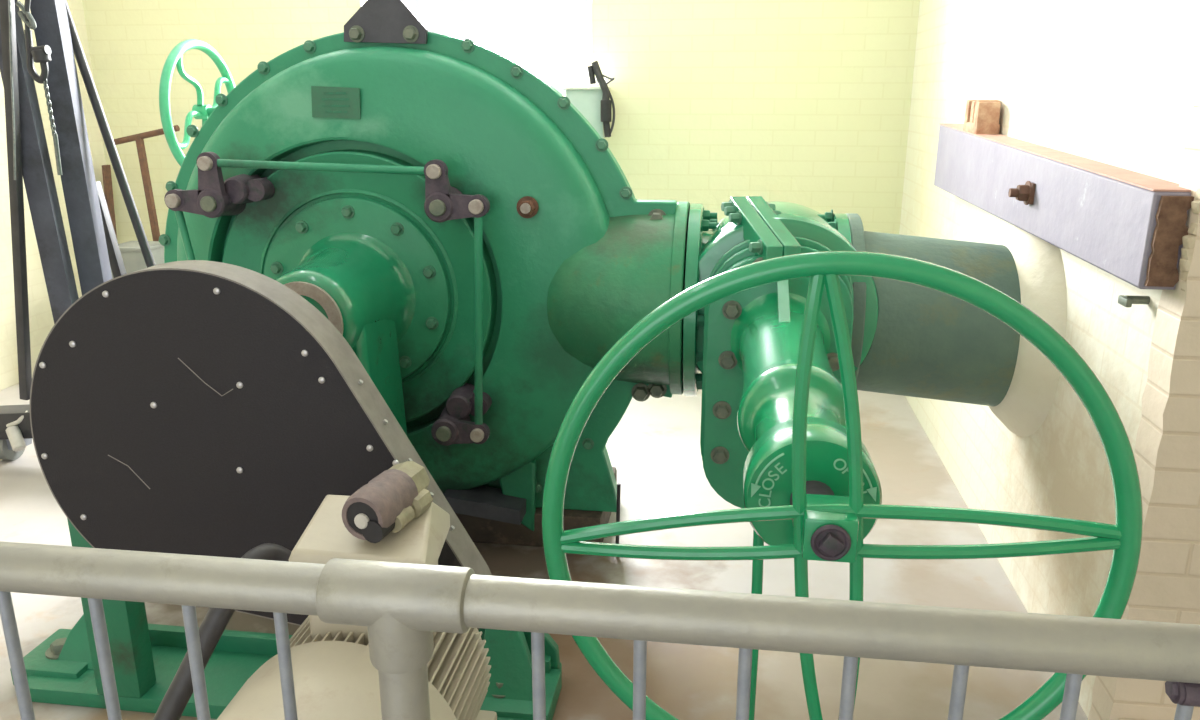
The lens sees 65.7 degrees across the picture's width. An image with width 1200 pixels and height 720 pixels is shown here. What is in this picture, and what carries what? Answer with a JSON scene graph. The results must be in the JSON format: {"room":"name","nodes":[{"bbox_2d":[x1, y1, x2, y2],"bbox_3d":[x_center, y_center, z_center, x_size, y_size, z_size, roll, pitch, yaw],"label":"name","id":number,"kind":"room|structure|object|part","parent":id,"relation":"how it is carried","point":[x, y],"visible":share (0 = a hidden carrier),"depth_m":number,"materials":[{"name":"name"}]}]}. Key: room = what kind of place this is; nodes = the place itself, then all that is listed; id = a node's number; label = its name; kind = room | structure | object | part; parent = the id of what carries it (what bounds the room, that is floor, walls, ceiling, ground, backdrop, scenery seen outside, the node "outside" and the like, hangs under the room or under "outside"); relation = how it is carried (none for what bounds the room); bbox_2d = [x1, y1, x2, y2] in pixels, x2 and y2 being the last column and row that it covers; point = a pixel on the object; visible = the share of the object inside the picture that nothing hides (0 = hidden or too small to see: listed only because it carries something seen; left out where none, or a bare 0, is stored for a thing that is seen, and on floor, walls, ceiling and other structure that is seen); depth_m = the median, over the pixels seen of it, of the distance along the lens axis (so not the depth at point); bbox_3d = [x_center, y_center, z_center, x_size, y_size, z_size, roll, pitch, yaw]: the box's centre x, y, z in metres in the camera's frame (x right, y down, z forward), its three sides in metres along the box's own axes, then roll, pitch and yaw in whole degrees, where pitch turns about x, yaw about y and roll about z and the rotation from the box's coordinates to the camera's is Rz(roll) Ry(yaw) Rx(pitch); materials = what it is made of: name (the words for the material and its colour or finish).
{"room":"power station hall","nodes":[
{"label":"power station hall","id":0,"kind":"room"},
{"bbox_2d":[0,0,105,389],"bbox_3d":[-3.816,-0.634,1.885,0.300,3.300,8.700,2,16,7],"label":"wall","id":1,"kind":"structure","parent":0,"point":[41,321],"depth_m":5.28,"materials":[{"name":"beige paint"}]},
{"bbox_2d":[82,0,919,243],"bbox_3d":[-0.682,-1.684,5.547,4.875,3.300,0.300,2,16,7],"label":"wall","id":2,"kind":"structure","parent":0,"point":[807,103],"depth_m":5.29,"materials":[{"name":"yellow paint"}]},
{"bbox_2d":[563,0,591,95],"bbox_3d":[-0.685,-2.256,5.457,1.350,1.450,0.070,2,16,7],"label":"pipe","id":3,"kind":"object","parent":2,"relation":"in","point":[589,1],"depth_m":5.43,"materials":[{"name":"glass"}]},
{"bbox_2d":[563,78,610,137],"bbox_3d":[-0.064,-1.418,5.232,0.238,0.321,0.279,2,16,7],"label":"junction box","id":4,"kind":"object","parent":2,"relation":"attached to","point":[587,99],"visible":0.62,"depth_m":5.11,"materials":[{"name":"white plastic"}]},
{"bbox_3d":[-0.070,-1.521,5.202,0.226,0.016,0.276,2,16,7],"label":"box lid","id":5,"kind":"part","parent":4,"relation":"part of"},
{"bbox_2d":[587,61,614,136],"bbox_3d":[0.006,-1.421,5.073,0.156,0.404,0.060,2,16,7],"label":"cable bundle","id":6,"kind":"object","parent":4,"relation":"hanging from","point":[594,70],"visible":1,"depth_m":5.05,"materials":[{"name":"black plastic"}]},
{"bbox_2d":[0,372,1087,719],"bbox_3d":[-0.744,1.116,1.949,6.500,0.100,8.700,2,16,7],"label":"floor","id":7,"kind":"structure","parent":0,"point":[654,449],"depth_m":3.12,"materials":[{"name":"paint"}]},
{"bbox_2d":[0,0,155,459],"bbox_3d":[-2.467,-0.868,3.824,1.810,2.680,0.452,2,16,7],"label":"frame","id":8,"kind":"object","parent":7,"relation":"on","point":[94,240],"visible":0.6,"depth_m":3.79,"materials":[{"name":"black metal"}]},
{"bbox_3d":[-2.500,0.336,3.981,0.102,0.107,0.052,15,22,42],"label":"brake lever","id":9,"kind":"part","parent":8,"relation":"part of","materials":[{"name":"white plastic"}]},
{"bbox_2d":[8,0,61,179],"bbox_3d":[-2.157,-1.143,3.490,0.195,0.917,0.094,2,16,7],"label":"chain hoist","id":10,"kind":"object","parent":8,"relation":"hanging from","point":[37,54],"visible":1,"depth_m":3.49,"materials":[{"name":"black metal"}]},
{"bbox_3d":[-2.102,-0.965,3.551,0.019,0.261,0.018,-12,20,-37],"label":"chain","id":11,"kind":"part","parent":10,"relation":"part of","materials":[{"name":"metal"}]},
{"bbox_3d":[-2.272,-0.958,3.682,0.222,2.339,0.103,2,16,7],"label":"leg","id":12,"kind":"part","parent":8,"relation":"part of","materials":[{"name":"grey metal"}]},
{"bbox_3d":[-2.179,-1.017,3.799,0.152,2.331,0.151,-3,16,-12],"label":"leg","id":13,"kind":"part","parent":8,"relation":"part of","materials":[{"name":"grey metal"}]},
{"bbox_2d":[110,241,163,278],"bbox_3d":[-2.651,-0.313,5.433,0.250,0.727,0.260,2,16,7],"label":"bin","id":14,"kind":"object","parent":7,"relation":"on","point":[133,259],"visible":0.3,"depth_m":5.24,"materials":[{"name":"grey paint"}]},
{"bbox_2d":[102,165,116,237],"bbox_3d":[-3.091,-0.669,5.919,0.083,1.124,0.060,2,16,7],"label":"bar","id":15,"kind":"object","parent":14,"relation":"in","point":[106,169],"visible":0.44,"depth_m":5.80,"materials":[{"name":"metal"}]},
{"bbox_2d":[113,125,179,240],"bbox_3d":[-2.729,-0.745,5.740,0.453,1.370,0.036,2,16,7],"label":"key","id":16,"kind":"object","parent":7,"relation":"on","point":[139,138],"visible":0.52,"depth_m":5.61,"materials":[{"name":"metal"}]},
{"bbox_3d":[-2.729,-1.344,5.569,0.453,0.124,0.036,2,16,7],"label":"handle","id":17,"kind":"part","parent":16,"relation":"part of","materials":[{"name":"metal"}]},
{"bbox_3d":[-2.734,-0.712,5.751,0.094,1.300,0.034,2,16,7],"label":"stem","id":18,"kind":"part","parent":16,"relation":"part of","materials":[{"name":"metal"}]},
{"bbox_2d":[159,39,234,165],"bbox_3d":[-1.345,-0.454,4.025,0.710,1.774,0.579,2,16,7],"label":"valve","id":19,"kind":"object","parent":7,"relation":"on","point":[199,111],"visible":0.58,"depth_m":3.75,"materials":[{"name":"green paint"}]},
{"bbox_2d":[10,614,561,719],"bbox_3d":[-0.855,0.779,2.508,1.490,0.239,0.310,2,16,7],"label":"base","id":20,"kind":"object","parent":7,"relation":"on","point":[59,670],"visible":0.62,"depth_m":2.50,"materials":[{"name":"green paint"}]},
{"bbox_2d":[30,260,491,697],"bbox_3d":[-0.786,0.345,2.192,1.080,1.161,0.182,2,16,7],"label":"guard","id":21,"kind":"object","parent":20,"relation":"on","point":[190,407],"visible":0.74,"depth_m":2.06,"materials":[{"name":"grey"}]},
{"bbox_3d":[-1.253,0.528,2.367,0.125,0.712,0.075,2,16,7],"label":"support post","id":22,"kind":"part","parent":21,"relation":"part of","materials":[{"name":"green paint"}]},
{"bbox_2d":[217,461,496,719],"bbox_3d":[-0.424,0.654,1.718,0.424,0.916,0.800,2,16,7],"label":"motor","id":23,"kind":"object","parent":7,"relation":"on","point":[393,517],"visible":0.73,"depth_m":1.58,"materials":[{"name":"beige paint"}]},
{"bbox_2d":[153,543,291,719],"bbox_3d":[-0.769,0.765,1.534,0.079,0.798,0.721,14,21,40],"label":"power cable","id":24,"kind":"object","parent":23,"relation":"attached to","point":[214,623],"visible":0.52,"depth_m":1.56,"materials":[{"name":"rubber"}]},
{"bbox_3d":[-0.406,0.310,1.669,0.272,0.074,0.220,2,16,7],"label":"terminal lid","id":25,"kind":"part","parent":23,"relation":"part of","materials":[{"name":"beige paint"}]},
{"bbox_2d":[158,0,689,530],"bbox_3d":[-0.468,-0.235,3.094,1.770,1.867,1.394,-7,18,-24],"label":"pump","id":26,"kind":"object","parent":7,"relation":"on","point":[478,246],"visible":0.74,"depth_m":2.96,"materials":[{"name":"green paint"}]},
{"bbox_3d":[-1.326,-0.397,2.973,0.049,0.171,0.024,2,16,7],"label":"link rod","id":27,"kind":"part","parent":26,"relation":"part of","materials":[{"name":"green paint"}]},
{"bbox_3d":[-0.856,-0.592,2.850,0.670,0.042,0.025,2,16,7],"label":"link rod","id":28,"kind":"part","parent":26,"relation":"part of","materials":[{"name":"green paint"}]},
{"bbox_3d":[-0.824,-0.803,2.901,0.161,0.099,0.006,2,16,7],"label":"name plate","id":29,"kind":"part","parent":26,"relation":"part of","materials":[{"name":"green metal"}]},
{"bbox_3d":[-0.809,-0.218,3.090,0.690,0.690,0.035,2,16,7],"label":"seal plate","id":30,"kind":"part","parent":26,"relation":"part of","materials":[{"name":"green paint"}]},
{"bbox_3d":[-0.675,-1.073,2.913,0.272,0.158,0.018,2,16,7],"label":"lifting plate","id":31,"kind":"part","parent":26,"relation":"part of","materials":[{"name":"metal"}]},
{"bbox_3d":[-0.682,-0.281,3.236,1.532,1.532,0.407,2,16,7],"label":"casing","id":32,"kind":"part","parent":26,"relation":"part of","materials":[{"name":"green paint"}]},
{"bbox_3d":[-0.381,-0.115,2.920,0.051,0.674,0.027,2,16,7],"label":"link rod","id":33,"kind":"part","parent":26,"relation":"part of","materials":[{"name":"green paint"}]},
{"bbox_3d":[-0.403,0.497,3.255,0.282,0.091,0.140,2,16,7],"label":"foot rail","id":34,"kind":"part","parent":26,"relation":"part of","materials":[{"name":"metal"}]},
{"bbox_2d":[547,202,689,394],"bbox_3d":[0.040,-0.217,3.187,0.512,0.650,0.650,2,16,7],"label":"outlet","id":35,"kind":"object","parent":26,"relation":"attached to","point":[610,265],"depth_m":2.93,"materials":[{"name":"green paint"}]},
{"bbox_2d":[455,467,616,546],"bbox_3d":[-0.672,0.524,3.596,1.430,0.130,0.480,2,16,7],"label":"plinth","id":36,"kind":"object","parent":7,"relation":"on","point":[480,530],"depth_m":3.32,"materials":[{"name":"concrete"}]},
{"bbox_2d":[0,541,1199,719],"bbox_3d":[-0.195,0.738,1.034,2.400,1.130,0.061,2,16,7],"label":"guard rail","id":37,"kind":"object","parent":7,"relation":"on","point":[401,606],"visible":1,"depth_m":0.85,"materials":[{"name":"metal"}]},
{"bbox_3d":[-0.193,0.777,1.045,0.047,1.050,0.047,2,16,7],"label":"post","id":38,"kind":"part","parent":37,"relation":"part of","materials":[{"name":"metal"}]},
{"bbox_2d":[615,483,620,543],"bbox_3d":[0.062,0.556,3.227,0.018,0.272,0.013,2,16,7],"label":"rod","id":39,"kind":"object","parent":7,"relation":"on","point":[618,484],"visible":0.66,"depth_m":3.21,"materials":[{"name":"black metal"}]},
{"bbox_2d":[542,196,1142,719],"bbox_3d":[0.505,0.212,2.502,0.952,1.333,2.064,2,16,7],"label":"valve","id":40,"kind":"object","parent":7,"relation":"on","point":[765,304],"visible":0.97,"depth_m":1.56,"materials":[{"name":"green paint"}]},
{"bbox_3d":[0.299,0.690,1.856,0.026,0.770,0.021,2,16,7],"label":"support leg","id":41,"kind":"part","parent":40,"relation":"part of","materials":[{"name":"green paint"}]},
{"bbox_2d":[846,213,1020,405],"bbox_3d":[1.080,-0.163,3.054,0.574,0.621,0.600,2,16,7],"label":"pipe","id":42,"kind":"object","parent":40,"relation":"attached to","point":[928,343],"visible":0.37,"depth_m":2.84,"materials":[{"name":"green metal"}]},
{"bbox_2d":[899,0,1199,717],"bbox_3d":[1.655,-1.131,3.619,0.300,3.300,3.640,2,16,7],"label":"wall","id":43,"kind":"structure","parent":0,"point":[1111,82],"depth_m":2.71,"materials":[{"name":"beige paint"}]},
{"bbox_2d":[988,226,1066,436],"bbox_3d":[1.352,-0.110,3.031,0.130,0.740,0.740,2,16,7],"label":"trim","id":44,"kind":"structure","parent":43,"relation":"attached to","point":[1028,400],"depth_m":2.78,"materials":[{"name":"beige paint"}]},
{"bbox_2d":[934,123,1193,289],"bbox_3d":[1.317,-0.578,2.973,0.151,0.281,2.164,2,16,7],"label":"beam","id":45,"kind":"structure","parent":43,"relation":"attached to","point":[1129,225],"depth_m":2.38,"materials":[{"name":"metal"}]},
{"bbox_2d":[963,100,1000,133],"bbox_3d":[1.425,-0.904,3.463,0.089,0.128,0.204,2,16,7],"label":"brick","id":46,"kind":"object","parent":45,"relation":"on","point":[981,116],"visible":0.92,"depth_m":3.38,"materials":[{"name":"orange brick"}]},
{"bbox_2d":[1118,295,1149,306],"bbox_3d":[1.246,-0.138,2.166,0.057,0.024,0.050,2,16,7],"label":"wall hook","id":47,"kind":"object","parent":43,"relation":"attached to","point":[1126,301],"visible":1,"depth_m":2.16,"materials":[{"name":"grey metal"}]},
{"bbox_2d":[1088,63,1199,719],"bbox_3d":[1.895,-0.601,1.768,1.351,3.300,0.110,2,16,7],"label":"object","id":48,"kind":"structure","parent":43,"relation":"attached to","point":[1166,587],"depth_m":2.06,"materials":[{"name":"beige paint"}]},
{"bbox_2d":[1180,188,1199,291],"bbox_3d":[1.239,-0.245,1.923,0.058,0.219,0.030,2,16,7],"label":"fillet","id":49,"kind":"object","parent":43,"relation":"attached to","point":[1188,240],"visible":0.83,"depth_m":1.92,"materials":[{"name":"beige paint"}]}
]}

